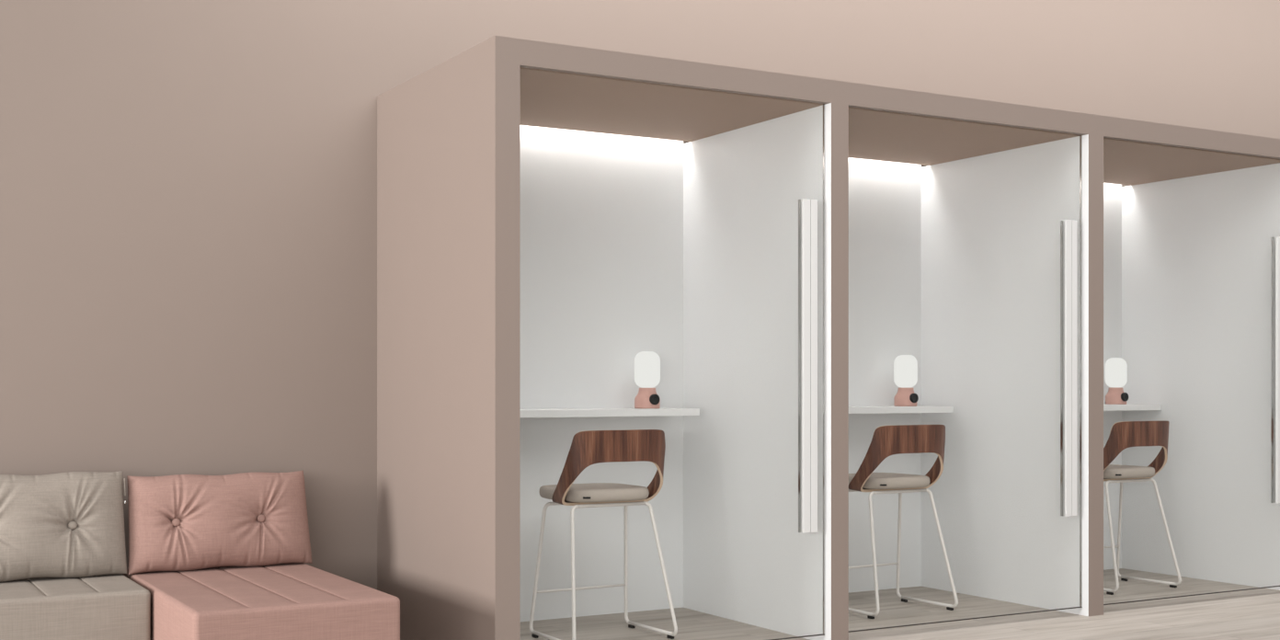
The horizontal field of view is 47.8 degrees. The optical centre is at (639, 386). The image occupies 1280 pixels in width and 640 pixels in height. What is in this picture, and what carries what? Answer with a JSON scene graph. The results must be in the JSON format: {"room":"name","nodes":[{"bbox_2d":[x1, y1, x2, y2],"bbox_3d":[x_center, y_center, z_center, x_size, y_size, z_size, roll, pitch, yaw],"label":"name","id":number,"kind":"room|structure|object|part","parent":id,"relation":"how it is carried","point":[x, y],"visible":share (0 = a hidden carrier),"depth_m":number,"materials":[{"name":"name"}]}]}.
{"room":"office lounge","nodes":[
{"label":"office lounge","id":0,"kind":"room"},
{"bbox_2d":[0,0,1279,589],"bbox_3d":[-0.707,-1.140,7.266,22.000,4.600,0.200,0,0,-30],"label":"wall","id":1,"kind":"structure","parent":0,"point":[188,188],"depth_m":6.60,"materials":[{"name":"paint"}]},
{"bbox_2d":[520,568,1279,639],"bbox_3d":[1.917,1.220,2.687,22.000,0.120,10.756,0,0,-30],"label":"floor","id":2,"kind":"structure","parent":0,"point":[1250,614],"depth_m":7.22,"materials":[{"name":"brown wood"}]},
{"bbox_2d":[0,573,150,639],"bbox_3d":[-2.400,0.974,5.733,0.742,0.372,0.735,0,0,-30],"label":"seat","id":3,"kind":"object","parent":2,"relation":"on","point":[103,607],"visible":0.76,"depth_m":5.50,"materials":[{"name":"beige fabric"}]},
{"bbox_2d":[0,470,126,582],"bbox_3d":[-2.491,0.572,5.892,0.748,0.435,0.233,0,0,-30],"label":"cushion","id":4,"kind":"object","parent":3,"relation":"on","point":[71,524],"visible":1,"depth_m":5.88,"materials":[{"name":"beige fabric"}]},
{"bbox_2d":[122,562,399,639],"bbox_3d":[-1.573,0.974,5.824,0.764,0.372,1.400,0,0,-30],"label":"sofa","id":5,"kind":"object","parent":2,"relation":"on","point":[290,600],"visible":0.8,"depth_m":5.36,"materials":[{"name":"pink fabric"}]},
{"bbox_2d":[126,470,312,574],"bbox_3d":[-1.823,0.583,6.272,0.785,0.410,0.229,0,0,-30],"label":"cushion","id":6,"kind":"object","parent":5,"relation":"on","point":[177,522],"visible":1,"depth_m":6.18,"materials":[{"name":"pink fabric"}]},
{"bbox_2d":[529,429,677,639],"bbox_3d":[-0.191,0.677,6.681,0.550,0.965,0.520,0,0,-31],"label":"bar stool","id":7,"kind":"object","parent":2,"relation":"on","point":[588,448],"visible":1,"depth_m":6.53,"materials":[{"name":"brown wood"}]},
{"bbox_3d":[-0.465,0.841,6.692,0.110,0.611,0.037,0,0,15],"label":"leg","id":8,"kind":"part","parent":7,"relation":"part of","materials":[{"name":"white metal"}]},
{"bbox_3d":[-0.296,0.839,6.410,0.035,0.615,0.175,0,0,1],"label":"leg","id":9,"kind":"part","parent":7,"relation":"part of","materials":[{"name":"white metal"}]},
{"bbox_3d":[-0.130,0.539,6.580,0.352,0.016,0.016,0,0,-31],"label":"seat rail","id":10,"kind":"part","parent":7,"relation":"part of","materials":[{"name":"beige metal"}]},
{"bbox_3d":[-0.069,0.841,6.927,0.037,0.611,0.110,0,0,13],"label":"leg","id":11,"kind":"part","parent":7,"relation":"part of","materials":[{"name":"white metal"}]},
{"bbox_3d":[0.098,0.839,6.644,0.175,0.615,0.035,0,0,27],"label":"leg","id":12,"kind":"part","parent":7,"relation":"part of","materials":[{"name":"white metal"}]},
{"bbox_2d":[377,35,1279,639],"bbox_3d":[1.279,-0.108,7.503,5.039,2.536,1.365,0,0,-30],"label":"booth","id":13,"kind":"object","parent":2,"relation":"on","point":[547,222],"visible":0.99,"depth_m":7.31,"materials":[{"name":"white paint"}]},
{"bbox_3d":[-0.861,-0.057,6.277,0.107,2.433,1.365,0,0,-30],"label":"panel","id":14,"kind":"part","parent":13,"relation":"part of","materials":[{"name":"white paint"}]},
{"bbox_3d":[-0.457,-0.099,7.224,1.535,2.518,0.070,0,0,-30],"label":"panel","id":15,"kind":"part","parent":13,"relation":"part of","materials":[{"name":"white paint"}]},
{"bbox_2d":[520,407,699,417],"bbox_3d":[-0.402,0.129,7.037,1.442,0.036,0.310,0,0,-30],"label":"wall shelf","id":16,"kind":"object","parent":13,"relation":"attached to","point":[663,411],"visible":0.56,"depth_m":7.02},
{"bbox_2d":[634,351,660,408],"bbox_3d":[0.040,-0.033,7.295,0.131,0.288,0.142,0,0,-30],"label":"table lamp","id":17,"kind":"object","parent":16,"relation":"on","point":[646,363],"visible":0.99,"depth_m":7.25,"materials":[{"name":"white glass"}]},
{"bbox_3d":[0.037,-0.086,7.300,0.131,0.184,0.131,0,0,-30],"label":"lamp globe","id":18,"kind":"part","parent":17,"relation":"part of"},
{"bbox_3d":[0.073,0.065,7.246,0.054,0.054,0.020,0,0,-34],"label":"dimmer knob","id":19,"kind":"part","parent":17,"relation":"part of","materials":[{"name":"black plastic"}]},
{"bbox_3d":[-0.120,-1.288,6.636,1.535,0.030,1.135,0,0,-30],"label":"ceiling panel","id":20,"kind":"part","parent":13,"relation":"part of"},
{"bbox_3d":[0.955,-0.099,8.033,1.522,2.518,0.070,0,0,-30],"label":"panel","id":21,"kind":"part","parent":13,"relation":"part of","materials":[{"name":"white paint"}]},
{"bbox_2d":[848,405,953,413],"bbox_3d":[1.036,0.129,7.861,1.489,0.036,0.310,0,0,-30],"label":"wall shelf","id":22,"kind":"object","parent":13,"relation":"attached to","point":[878,409],"visible":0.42,"depth_m":7.91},
{"bbox_2d":[893,354,918,406],"bbox_3d":[1.501,-0.033,8.133,0.131,0.288,0.142,0,0,-30],"label":"table lamp","id":23,"kind":"object","parent":22,"relation":"on","point":[905,366],"visible":1,"depth_m":8.09,"materials":[{"name":"pink"}]},
{"bbox_3d":[1.499,-0.086,8.138,0.131,0.184,0.131,0,0,-30],"label":"lamp globe","id":24,"kind":"part","parent":23,"relation":"part of"},
{"bbox_3d":[1.535,0.065,8.084,0.054,0.054,0.020,0,0,-34],"label":"dimmer knob","id":25,"kind":"part","parent":23,"relation":"part of","materials":[{"name":"black plastic"}]},
{"bbox_3d":[1.292,-1.288,7.446,1.522,0.030,1.135,0,0,-30],"label":"ceiling panel","id":26,"kind":"part","parent":13,"relation":"part of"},
{"bbox_3d":[2.383,-0.099,8.852,1.557,2.518,0.070,0,0,-30],"label":"panel","id":27,"kind":"part","parent":13,"relation":"part of","materials":[{"name":"white paint"}]},
{"bbox_2d":[1103,403,1161,411],"bbox_3d":[2.478,0.129,8.687,1.553,0.036,0.310,0,0,-30],"label":"wall shelf","id":28,"kind":"object","parent":13,"relation":"attached to","point":[1128,406],"visible":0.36,"depth_m":8.81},
{"bbox_2d":[1105,357,1128,404],"bbox_3d":[2.963,-0.033,8.971,0.131,0.288,0.142,0,0,-30],"label":"table lamp","id":29,"kind":"object","parent":28,"relation":"on","point":[1115,368],"visible":1,"depth_m":8.92,"materials":[{"name":"pink"}]},
{"bbox_3d":[2.961,-0.086,8.976,0.131,0.184,0.131,0,0,-30],"label":"lamp globe","id":30,"kind":"part","parent":29,"relation":"part of"},
{"bbox_3d":[2.997,0.065,8.922,0.054,0.054,0.020,0,0,-34],"label":"dimmer knob","id":31,"kind":"part","parent":29,"relation":"part of","materials":[{"name":"black plastic"}]},
{"bbox_3d":[2.720,-1.288,8.264,1.557,0.030,1.135,0,0,-30],"label":"ceiling panel","id":32,"kind":"part","parent":13,"relation":"part of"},
{"bbox_3d":[3.416,-0.057,8.728,0.112,2.433,1.365,0,0,-30],"label":"panel","id":33,"kind":"part","parent":13,"relation":"part of","materials":[{"name":"white paint"}]},
{"bbox_2d":[848,424,958,618],"bbox_3d":[1.276,0.677,7.520,0.550,0.965,0.520,0,0,-31],"label":"bar stool","id":34,"kind":"object","parent":2,"relation":"on","point":[886,440],"visible":0.81,"depth_m":7.34,"materials":[{"name":"brown wood"}]},
{"bbox_3d":[1.174,0.839,7.247,0.035,0.615,0.175,0,0,1],"label":"leg","id":35,"kind":"part","parent":34,"relation":"part of","materials":[{"name":"white metal"}]},
{"bbox_3d":[1.396,0.841,7.767,0.037,0.611,0.110,0,0,13],"label":"leg","id":36,"kind":"part","parent":34,"relation":"part of","materials":[{"name":"white metal"}]},
{"bbox_3d":[1.338,0.539,7.419,0.352,0.016,0.016,0,0,-31],"label":"seat rail","id":37,"kind":"part","parent":34,"relation":"part of","materials":[{"name":"beige metal"}]},
{"bbox_3d":[1.566,0.839,7.486,0.175,0.615,0.035,0,0,27],"label":"leg","id":38,"kind":"part","parent":34,"relation":"part of","materials":[{"name":"white metal"}]},
{"bbox_2d":[1103,420,1181,594],"bbox_3d":[2.744,0.677,8.359,0.550,0.965,0.520,0,0,-31],"label":"bar stool","id":39,"kind":"object","parent":2,"relation":"on","point":[1124,435],"visible":0.76,"depth_m":8.18,"materials":[{"name":"brown wood"}]},
{"bbox_3d":[2.641,0.839,8.086,0.035,0.615,0.175,0,0,1],"label":"leg","id":40,"kind":"part","parent":39,"relation":"part of","materials":[{"name":"beige metal"}]},
{"bbox_3d":[2.863,0.841,8.606,0.037,0.611,0.110,0,0,13],"label":"leg","id":41,"kind":"part","parent":39,"relation":"part of","materials":[{"name":"beige metal"}]},
{"bbox_3d":[2.805,0.539,8.258,0.352,0.016,0.016,0,0,-31],"label":"seat rail","id":42,"kind":"part","parent":39,"relation":"part of","materials":[{"name":"beige metal"}]},
{"bbox_3d":[3.033,0.839,8.325,0.175,0.615,0.035,0,0,27],"label":"leg","id":43,"kind":"part","parent":39,"relation":"part of","materials":[{"name":"beige metal"}]}
]}

